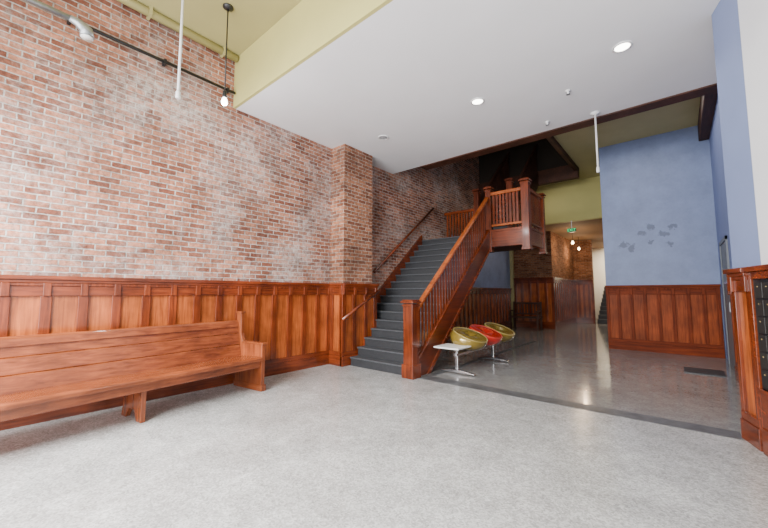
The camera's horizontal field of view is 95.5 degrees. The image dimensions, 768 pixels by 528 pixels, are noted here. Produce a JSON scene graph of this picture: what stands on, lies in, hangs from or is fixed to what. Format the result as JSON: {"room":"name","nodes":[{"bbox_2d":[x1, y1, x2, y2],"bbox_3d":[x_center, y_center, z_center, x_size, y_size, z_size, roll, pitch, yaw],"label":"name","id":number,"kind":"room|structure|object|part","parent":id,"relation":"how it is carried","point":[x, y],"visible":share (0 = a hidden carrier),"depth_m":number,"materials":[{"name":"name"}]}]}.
{"room":"building lobby","nodes":[
{"label":"building lobby","id":0,"kind":"room"},
{"bbox_2d":[136,0,301,55],"bbox_3d":[-1.002,-3.378,1.617,6.850,0.100,3.940,-4,-6,40],"label":"ceiling","id":1,"kind":"structure","parent":0,"point":[249,20],"depth_m":4.37,"materials":[{"name":"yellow paint"}]},
{"bbox_2d":[117,0,238,61],"bbox_3d":[-3.370,-3.107,3.641,0.140,0.105,3.800,-4,-6,40],"label":"ceiling pipe","id":2,"kind":"object","parent":1,"relation":"attached to","point":[148,12],"visible":0.95,"depth_m":4.45,"materials":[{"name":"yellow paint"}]},
{"bbox_2d":[175,0,183,99],"bbox_3d":[-2.127,-2.433,3.661,0.120,1.455,0.120,-4,-6,40],"label":"pipe","id":3,"kind":"object","parent":1,"relation":"hanging from","point":[178,93],"visible":1,"depth_m":3.63,"materials":[{"name":"white plastic"}]},
{"bbox_2d":[175,90,180,99],"bbox_3d":[-2.127,-1.752,3.605,0.048,0.090,0.048,-4,-6,40],"label":"socket","id":4,"kind":"object","parent":3,"relation":"attached to","point":[178,94],"depth_m":3.59,"materials":[{"name":"white plastic"}]},
{"bbox_2d":[221,3,233,105],"bbox_3d":[-1.886,-2.493,4.171,0.120,1.250,0.120,-4,-6,40],"label":"pendant lamp","id":5,"kind":"object","parent":1,"relation":"hanging from","point":[228,7],"visible":1,"depth_m":4.16,"materials":[{"name":"black metal"}]},
{"bbox_3d":[-1.886,-1.918,4.123,0.072,0.095,0.072,-4,-6,40],"label":"bulb","id":6,"kind":"part","parent":5,"relation":"part of","materials":[{"name":"white glass"}]},
{"bbox_3d":[-1.886,-2.563,4.177,0.015,1.060,0.015,-2,-5,18],"label":"stem","id":7,"kind":"part","parent":5,"relation":"part of","materials":[{"name":"black metal"}]},
{"bbox_2d":[0,0,509,289],"bbox_3d":[0.077,-1.619,7.689,0.600,7.000,14.800,-4,-6,40],"label":"wall","id":8,"kind":"structure","parent":0,"point":[104,172],"depth_m":4.38,"materials":[{"name":"brick"}]},
{"bbox_2d":[66,20,234,93],"bbox_3d":[-3.412,-2.598,3.635,0.090,0.060,3.800,-4,-6,40],"label":"conduit","id":9,"kind":"object","parent":8,"relation":"attached to","point":[164,61],"visible":0.62,"depth_m":4.31,"materials":[{"name":"black metal"}]},
{"bbox_2d":[0,274,329,430],"bbox_3d":[-2.797,0.880,4.072,0.095,1.420,5.720,-4,-6,40],"label":"wainscoting","id":10,"kind":"structure","parent":8,"relation":"attached to","point":[293,318],"depth_m":4.28,"materials":[{"name":"brown wood"}]},
{"bbox_2d":[329,283,341,365],"bbox_3d":[-0.843,1.050,6.109,0.360,1.420,0.095,-4,-6,40],"label":"trim","id":11,"kind":"structure","parent":8,"relation":"attached to","point":[335,288],"depth_m":6.14,"materials":[{"name":"brown wood"}]},
{"bbox_2d":[340,283,378,366],"bbox_3d":[-0.425,1.068,6.328,0.095,1.420,0.920,-4,-6,40],"label":"trim","id":12,"kind":"structure","parent":8,"relation":"attached to","point":[353,331],"depth_m":6.23,"materials":[{"name":"brown wood"}]},
{"bbox_2d":[341,289,379,320],"bbox_3d":[-0.422,0.720,6.243,0.126,0.545,0.974,-4,-6,40],"label":"wall handrail","id":13,"kind":"object","parent":8,"relation":"attached to","point":[378,290],"visible":1,"depth_m":6.17,"materials":[{"name":"brown wood"}]},
{"bbox_2d":[373,207,433,272],"bbox_3d":[0.516,-0.640,8.116,0.116,1.800,2.331,-4,-6,40],"label":"wall handrail","id":14,"kind":"object","parent":8,"relation":"attached to","point":[432,209],"visible":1,"depth_m":7.90,"materials":[{"name":"brown wood"}]},
{"bbox_2d":[447,287,511,339],"bbox_3d":[3.206,1.468,11.151,0.095,1.420,4.720,-4,-6,40],"label":"trim","id":15,"kind":"structure","parent":8,"relation":"attached to","point":[482,305],"depth_m":11.30,"materials":[{"name":"brown wood"}]},
{"bbox_2d":[509,251,514,326],"bbox_3d":[4.823,0.614,13.122,0.120,3.450,0.120,-4,-6,40],"label":"trim","id":16,"kind":"structure","parent":8,"relation":"attached to","point":[511,253],"depth_m":13.08,"materials":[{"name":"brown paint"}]},
{"bbox_2d":[0,318,767,527],"bbox_3d":[4.762,1.971,8.017,6.850,0.100,21.800,-4,-6,40],"label":"floor","id":17,"kind":"structure","parent":0,"point":[324,446],"depth_m":2.73,"materials":[{"name":"concrete"}]},
{"bbox_2d":[0,311,267,422],"bbox_3d":[-2.792,1.012,3.117,0.606,1.000,3.775,-3,-6,33],"label":"pew","id":18,"kind":"object","parent":17,"relation":"on","point":[27,394],"visible":1,"depth_m":3.46,"materials":[{"name":"brown wood"}]},
{"bbox_3d":[-3.015,0.690,3.287,0.077,0.088,3.640,-3,-6,33],"label":"rail","id":19,"kind":"part","parent":18,"relation":"part of","materials":[{"name":"brown wood"}]},
{"bbox_3d":[-2.749,1.104,3.078,0.480,0.060,3.640,-3,-6,33],"label":"seat","id":20,"kind":"part","parent":18,"relation":"part of","materials":[{"name":"brown wood"}]},
{"bbox_3d":[-2.511,1.360,3.503,0.429,0.370,0.045,-3,-6,33],"label":"leg","id":21,"kind":"part","parent":18,"relation":"part of","materials":[{"name":"brown wood"}]},
{"bbox_3d":[-1.788,1.150,4.658,0.560,0.980,0.055,-3,-6,33],"label":"panel","id":22,"kind":"part","parent":18,"relation":"part of","materials":[{"name":"brown wood"}]},
{"bbox_2d":[350,145,546,379],"bbox_3d":[2.101,-0.897,8.044,2.653,5.620,6.455,-4,-6,40],"label":"staircase","id":23,"kind":"structure","parent":17,"relation":"on","point":[420,303],"depth_m":7.01,"materials":[{"name":"grey rubber"}]},
{"bbox_3d":[0.406,1.111,5.225,0.230,1.150,0.230,-4,-6,40],"label":"newel post","id":24,"kind":"part","parent":23,"relation":"part of","materials":[{"name":"brown wood"}]},
{"bbox_3d":[1.352,-0.353,6.438,0.090,2.374,2.721,-4,-6,40],"label":"handrail","id":25,"kind":"part","parent":23,"relation":"part of","materials":[{"name":"orange wood"}]},
{"bbox_3d":[1.359,0.376,6.391,0.085,2.426,2.751,-4,-6,40],"label":"stringer moulding","id":26,"kind":"part","parent":23,"relation":"part of","materials":[{"name":"brown wood"}]},
{"bbox_3d":[2.006,-1.373,9.258,0.900,0.070,0.090,-4,-6,40],"label":"handrail","id":27,"kind":"part","parent":23,"relation":"part of","materials":[{"name":"brown wood"}]},
{"bbox_3d":[2.384,-1.216,8.918,0.190,1.400,0.190,-4,-6,40],"label":"newel post","id":28,"kind":"part","parent":23,"relation":"part of","materials":[{"name":"brown wood"}]},
{"bbox_3d":[2.289,-0.965,7.586,0.180,1.440,0.180,-4,-6,40],"label":"newel post","id":29,"kind":"part","parent":23,"relation":"part of","materials":[{"name":"brown wood"}]},
{"bbox_3d":[3.158,-2.523,9.914,0.060,2.070,2.250,-4,-6,40],"label":"handrail","id":30,"kind":"part","parent":23,"relation":"part of","materials":[{"name":"brown wood"}]},
{"bbox_3d":[2.576,-1.529,7.383,0.660,0.070,0.090,-4,-6,40],"label":"handrail","id":31,"kind":"part","parent":23,"relation":"part of","materials":[{"name":"orange wood"}]},
{"bbox_3d":[2.576,-0.841,7.326,0.660,0.050,0.050,-4,-6,40],"label":"rail","id":32,"kind":"part","parent":23,"relation":"part of","materials":[{"name":"orange wood"}]},
{"bbox_3d":[3.034,-1.311,8.375,0.190,1.500,0.190,-4,-6,40],"label":"newel post","id":33,"kind":"part","parent":23,"relation":"part of","materials":[{"name":"brown wood"}]},
{"bbox_3d":[3.784,-2.567,9.386,0.060,2.070,2.250,-4,-6,40],"label":"handrail","id":34,"kind":"part","parent":23,"relation":"part of","materials":[{"name":"brown wood"}]},
{"bbox_3d":[2.885,-1.017,7.085,0.210,1.460,0.210,-4,-6,40],"label":"newel post","id":35,"kind":"part","parent":23,"relation":"part of","materials":[{"name":"brown wood"}]},
{"bbox_3d":[3.234,-1.516,7.534,0.090,0.070,0.929,-4,-6,40],"label":"handrail","id":36,"kind":"part","parent":23,"relation":"part of","materials":[{"name":"brown wood"}]},
{"bbox_3d":[3.234,-0.829,7.476,0.050,0.050,0.929,-4,-6,40],"label":"rail","id":37,"kind":"part","parent":23,"relation":"part of","materials":[{"name":"brown wood"}]},
{"bbox_3d":[3.568,-0.910,7.888,0.180,1.380,0.180,-4,-6,40],"label":"newel post","id":38,"kind":"part","parent":23,"relation":"part of","materials":[{"name":"brown wood"}]},
{"bbox_2d":[434,322,514,375],"bbox_3d":[1.699,1.427,6.127,0.600,0.672,2.261,-4,-6,40],"label":"seating","id":39,"kind":"object","parent":17,"relation":"on","point":[473,338],"visible":1,"depth_m":5.82,"materials":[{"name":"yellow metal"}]},
{"bbox_2d":[509,301,542,330],"bbox_3d":[4.859,1.774,11.996,1.000,0.950,0.460,-4,-6,40],"label":"bench","id":40,"kind":"object","parent":17,"relation":"on","point":[536,313],"visible":0.95,"depth_m":12.06,"materials":[{"name":"brown wood"}]},
{"bbox_3d":[4.406,1.952,12.143,0.060,0.620,0.060,-4,-6,40],"label":"leg","id":41,"kind":"part","parent":40,"relation":"part of","materials":[{"name":"brown wood"}]},
{"bbox_3d":[4.645,1.811,12.438,0.060,0.950,0.060,-4,-6,40],"label":"leg","id":42,"kind":"part","parent":40,"relation":"part of","materials":[{"name":"brown wood"}]},
{"bbox_3d":[4.856,1.824,11.989,1.000,0.050,0.450,-4,-6,40],"label":"seat","id":43,"kind":"part","parent":40,"relation":"part of","materials":[{"name":"brown wood"}]},
{"bbox_3d":[4.988,1.737,12.153,0.960,0.050,0.040,-4,-6,40],"label":"rail","id":44,"kind":"part","parent":40,"relation":"part of","materials":[{"name":"brown wood"}]},
{"bbox_3d":[4.988,1.369,12.183,0.960,0.070,0.040,-4,-6,40],"label":"rail","id":45,"kind":"part","parent":40,"relation":"part of","materials":[{"name":"brown wood"}]},
{"bbox_3d":[5.093,1.904,11.564,0.060,0.620,0.060,-4,-6,40],"label":"leg","id":46,"kind":"part","parent":40,"relation":"part of","materials":[{"name":"brown wood"}]},
{"bbox_3d":[5.332,1.763,11.859,0.060,0.950,0.060,-4,-6,40],"label":"leg","id":47,"kind":"part","parent":40,"relation":"part of","materials":[{"name":"brown wood"}]},
{"bbox_2d":[418,341,741,439],"bbox_3d":[3.447,1.753,6.016,3.340,0.003,5.170,-4,-6,40],"label":"trim","id":48,"kind":"structure","parent":17,"relation":"in","point":[641,417],"depth_m":3.81,"materials":[{"name":"stone"}]},
{"bbox_2d":[597,287,606,323],"bbox_3d":[10.304,1.749,15.192,1.310,1.530,3.250,-4,-6,40],"label":"steps","id":49,"kind":"structure","parent":17,"relation":"on","point":[602,317],"depth_m":14.70,"materials":[{"name":"grey rubber"}]},
{"bbox_2d":[684,367,725,376],"bbox_3d":[5.074,1.706,5.541,0.480,0.017,0.500,-4,-6,40],"label":"floor mat","id":50,"kind":"object","parent":17,"relation":"on","point":[710,372],"visible":1,"depth_m":5.50,"materials":[{"name":"black rubber"}]},
{"bbox_2d":[233,0,719,173],"bbox_3d":[1.536,-2.718,4.421,6.650,0.750,3.730,-4,-6,40],"label":"ceiling","id":51,"kind":"structure","parent":0,"point":[331,74],"depth_m":4.29,"materials":[{"name":"white paint"}]},
{"bbox_2d":[378,135,388,139],"bbox_3d":[-0.011,-2.201,6.078,0.190,0.017,0.190,-4,-6,40],"label":"recessed light","id":52,"kind":"object","parent":51,"relation":"in","point":[381,137],"visible":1,"depth_m":6.07,"materials":[{"name":"white plastic"}]},
{"bbox_2d":[471,97,483,104],"bbox_3d":[1.321,-2.296,4.930,0.190,0.017,0.190,-4,-6,40],"label":"recessed light","id":53,"kind":"object","parent":51,"relation":"in","point":[476,101],"visible":1,"depth_m":4.93,"materials":[{"name":"white plastic"}]},
{"bbox_2d":[591,111,599,172],"bbox_3d":[3.174,-1.817,5.210,0.120,0.925,0.120,-4,-6,40],"label":"pendant lamp","id":54,"kind":"object","parent":51,"relation":"hanging from","point":[594,113],"visible":1,"depth_m":5.20,"materials":[{"name":"white plastic"}]},
{"bbox_3d":[3.174,-1.840,5.212,0.024,0.830,0.024,2,-5,-27],"label":"stem","id":55,"kind":"part","parent":54,"relation":"part of","materials":[{"name":"white plastic"}]},
{"bbox_2d":[612,40,632,52],"bbox_3d":[2.619,-2.387,3.837,0.190,0.017,0.190,-4,-6,40],"label":"recessed light","id":56,"kind":"object","parent":51,"relation":"in","point":[622,46],"visible":1,"depth_m":3.83,"materials":[{"name":"white plastic"}]},
{"bbox_2d":[479,138,567,183],"bbox_3d":[2.719,-3.648,8.934,3.150,2.950,4.750,-4,-6,40],"label":"wall","id":57,"kind":"structure","parent":0,"point":[548,157],"depth_m":10.67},
{"bbox_2d":[478,136,578,195],"bbox_3d":[2.883,-2.620,8.927,2.900,0.400,4.380,-4,-6,40],"label":"trim","id":58,"kind":"structure","parent":57,"relation":"attached to","point":[568,172],"depth_m":9.77,"materials":[{"name":"brown wood"}]},
{"bbox_2d":[420,83,717,169],"bbox_3d":[2.657,-2.347,6.055,4.720,0.320,0.250,-4,-6,40],"label":"trim","id":59,"kind":"structure","parent":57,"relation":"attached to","point":[712,88],"depth_m":5.54,"materials":[{"name":"brown wood"}]},
{"bbox_2d":[514,231,573,279],"bbox_3d":[7.564,0.772,15.330,1.450,3.500,6.800,-4,-6,40],"label":"wall","id":60,"kind":"structure","parent":0,"point":[558,260],"depth_m":12.89,"materials":[{"name":"brown brick"}]},
{"bbox_2d":[513,277,555,328],"bbox_3d":[5.404,1.397,12.581,1.400,1.800,0.095,-4,-6,40],"label":"trim","id":61,"kind":"structure","parent":60,"relation":"attached to","point":[525,289],"depth_m":12.54,"materials":[{"name":"brown wood"}]},
{"bbox_2d":[554,277,576,328],"bbox_3d":[7.008,1.466,13.412,0.095,1.800,3.270,-4,-6,40],"label":"trim","id":62,"kind":"structure","parent":60,"relation":"attached to","point":[564,289],"depth_m":13.25,"materials":[{"name":"brown wood"}]},
{"bbox_2d":[572,240,595,318],"bbox_3d":[8.369,0.713,14.620,0.700,3.500,0.150,-4,-6,40],"label":"wall partition","id":63,"kind":"structure","parent":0,"point":[582,258],"depth_m":14.62,"materials":[{"name":"brown brick"}]},
{"bbox_2d":[575,280,595,323],"bbox_3d":[8.297,1.552,14.450,0.740,1.800,0.095,-4,-6,40],"label":"trim","id":64,"kind":"structure","parent":63,"relation":"attached to","point":[585,301],"depth_m":14.43,"materials":[{"name":"brown wood"}]},
{"bbox_2d":[592,248,605,318],"bbox_3d":[11.217,0.896,16.820,2.200,3.500,0.200,-4,-6,40],"label":"wall","id":65,"kind":"structure","parent":0,"point":[598,254],"depth_m":17.22,"materials":[{"name":"beige paint"}]},
{"bbox_2d":[532,97,699,248],"bbox_3d":[6.933,-1.927,11.525,5.670,1.350,14.150,-4,-6,40],"label":"ceiling","id":66,"kind":"structure","parent":0,"point":[578,201],"depth_m":9.19,"materials":[{"name":"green paint"}]},
{"bbox_2d":[567,220,575,232],"bbox_3d":[5.746,-1.149,10.681,0.240,0.360,0.108,-4,-6,40],"label":"exit sign","id":67,"kind":"object","parent":66,"relation":"hanging from","point":[571,229],"visible":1,"depth_m":10.65,"materials":[{"name":"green plastic"}]},
{"bbox_2d":[599,126,726,357],"bbox_3d":[9.331,-0.151,11.465,2.120,4.700,10.520,-4,-6,40],"label":"wall","id":68,"kind":"structure","parent":0,"point":[659,220],"depth_m":7.51,"materials":[{"name":"blue paint"}]},
{"bbox_2d":[605,284,724,357],"bbox_3d":[5.821,1.153,7.360,1.920,1.420,0.095,-4,-6,40],"label":"wainscoting","id":69,"kind":"structure","parent":68,"relation":"attached to","point":[670,319],"depth_m":7.30,"materials":[{"name":"brown wood"}]},
{"bbox_2d":[697,92,717,140],"bbox_3d":[5.505,-2.794,5.929,0.160,0.350,3.180,-4,-6,40],"label":"trim","id":70,"kind":"structure","parent":68,"relation":"attached to","point":[707,102],"depth_m":6.19,"materials":[{"name":"brown wood"}]},
{"bbox_2d":[709,95,731,358],"bbox_3d":[5.068,-1.838,5.051,0.200,7.000,5.200,-4,-6,40],"label":"wall","id":71,"kind":"structure","parent":0,"point":[715,140],"depth_m":6.05,"materials":[{"name":"blue paint"}]},
{"bbox_2d":[719,235,734,369],"bbox_3d":[5.787,0.659,5.876,0.030,2.160,1.120,-4,-6,40],"label":"door","id":72,"kind":"structure","parent":71,"relation":"in","point":[723,244],"depth_m":5.95,"materials":[{"name":"grey paint"}]},
{"bbox_2d":[724,281,738,381],"bbox_3d":[4.439,0.900,4.306,0.095,1.420,2.420,-4,-6,40],"label":"trim","id":73,"kind":"structure","parent":71,"relation":"attached to","point":[729,293],"depth_m":5.14,"materials":[{"name":"brown wood"}]},
{"bbox_2d":[711,10,736,268],"bbox_3d":[3.388,-0.843,3.135,0.470,4.700,0.080,-2,-5,25],"label":"wall","id":74,"kind":"structure","parent":0,"point":[728,195],"depth_m":3.26,"materials":[{"name":"paint"}]},
{"bbox_2d":[715,0,767,267],"bbox_3d":[1.958,-1.123,0.367,0.250,4.800,6.170,-2,-5,25],"label":"wall","id":75,"kind":"structure","parent":0,"point":[741,25],"depth_m":2.89,"materials":[{"name":"paint"}]},
{"bbox_2d":[723,264,767,456],"bbox_3d":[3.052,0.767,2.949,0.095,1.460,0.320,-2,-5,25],"label":"trim","id":76,"kind":"structure","parent":75,"relation":"attached to","point":[737,280],"depth_m":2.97,"materials":[{"name":"brown wood"}]},
{"bbox_2d":[753,278,767,390],"bbox_3d":[2.611,0.486,1.980,0.051,0.860,1.775,-2,-5,25],"label":"panel","id":77,"kind":"object","parent":75,"relation":"attached to","point":[760,285],"visible":1,"depth_m":2.70,"materials":[{"name":"black metal"}]},
{"bbox_3d":[2.939,0.206,2.738,0.010,0.122,0.108,-2,-5,25],"label":"mailbox door","id":78,"kind":"part","parent":77,"relation":"part of","materials":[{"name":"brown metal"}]},
{"bbox_3d":[2.939,0.342,2.727,0.010,0.122,0.108,-2,-5,25],"label":"mailbox door","id":79,"kind":"part","parent":77,"relation":"part of","materials":[{"name":"brown metal"}]},
{"bbox_3d":[2.939,0.477,2.716,0.010,0.122,0.108,-2,-5,25],"label":"mailbox door","id":80,"kind":"part","parent":77,"relation":"part of","materials":[{"name":"brown metal"}]},
{"bbox_3d":[2.939,0.613,2.704,0.010,0.122,0.108,-2,-5,25],"label":"mailbox door","id":81,"kind":"part","parent":77,"relation":"part of","materials":[{"name":"brown metal"}]},
{"bbox_3d":[2.939,0.749,2.693,0.010,0.122,0.108,-2,-5,25],"label":"mailbox door","id":82,"kind":"part","parent":77,"relation":"part of","materials":[{"name":"brown metal"}]},
{"bbox_3d":[2.939,0.884,2.682,0.010,0.122,0.108,-2,-5,25],"label":"mailbox door","id":83,"kind":"part","parent":77,"relation":"part of","materials":[{"name":"brown metal"}]},
{"bbox_3d":[2.887,0.197,2.628,0.010,0.122,0.108,-2,-5,25],"label":"mailbox door","id":84,"kind":"part","parent":77,"relation":"part of","materials":[{"name":"brown metal"}]},
{"bbox_3d":[2.887,0.333,2.617,0.010,0.122,0.108,-2,-5,25],"label":"mailbox door","id":85,"kind":"part","parent":77,"relation":"part of","materials":[{"name":"brown metal"}]},
{"bbox_3d":[2.887,0.468,2.606,0.010,0.122,0.108,-2,-5,25],"label":"mailbox door","id":86,"kind":"part","parent":77,"relation":"part of","materials":[{"name":"brown metal"}]},
{"bbox_3d":[-2.246,-1.121,-0.203,6.650,4.700,0.150,-4,-6,40],"label":"wall","id":87,"kind":"structure","parent":0,"visible":0},
{"bbox_2d":[23,0,94,41],"bbox_3d":[-3.522,-2.300,2.538,0.116,0.153,2.226,-4,-6,40],"label":"pipe","id":88,"kind":"object","parent":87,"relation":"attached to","point":[86,33],"visible":1,"depth_m":3.25,"materials":[{"name":"metal"}]}
]}

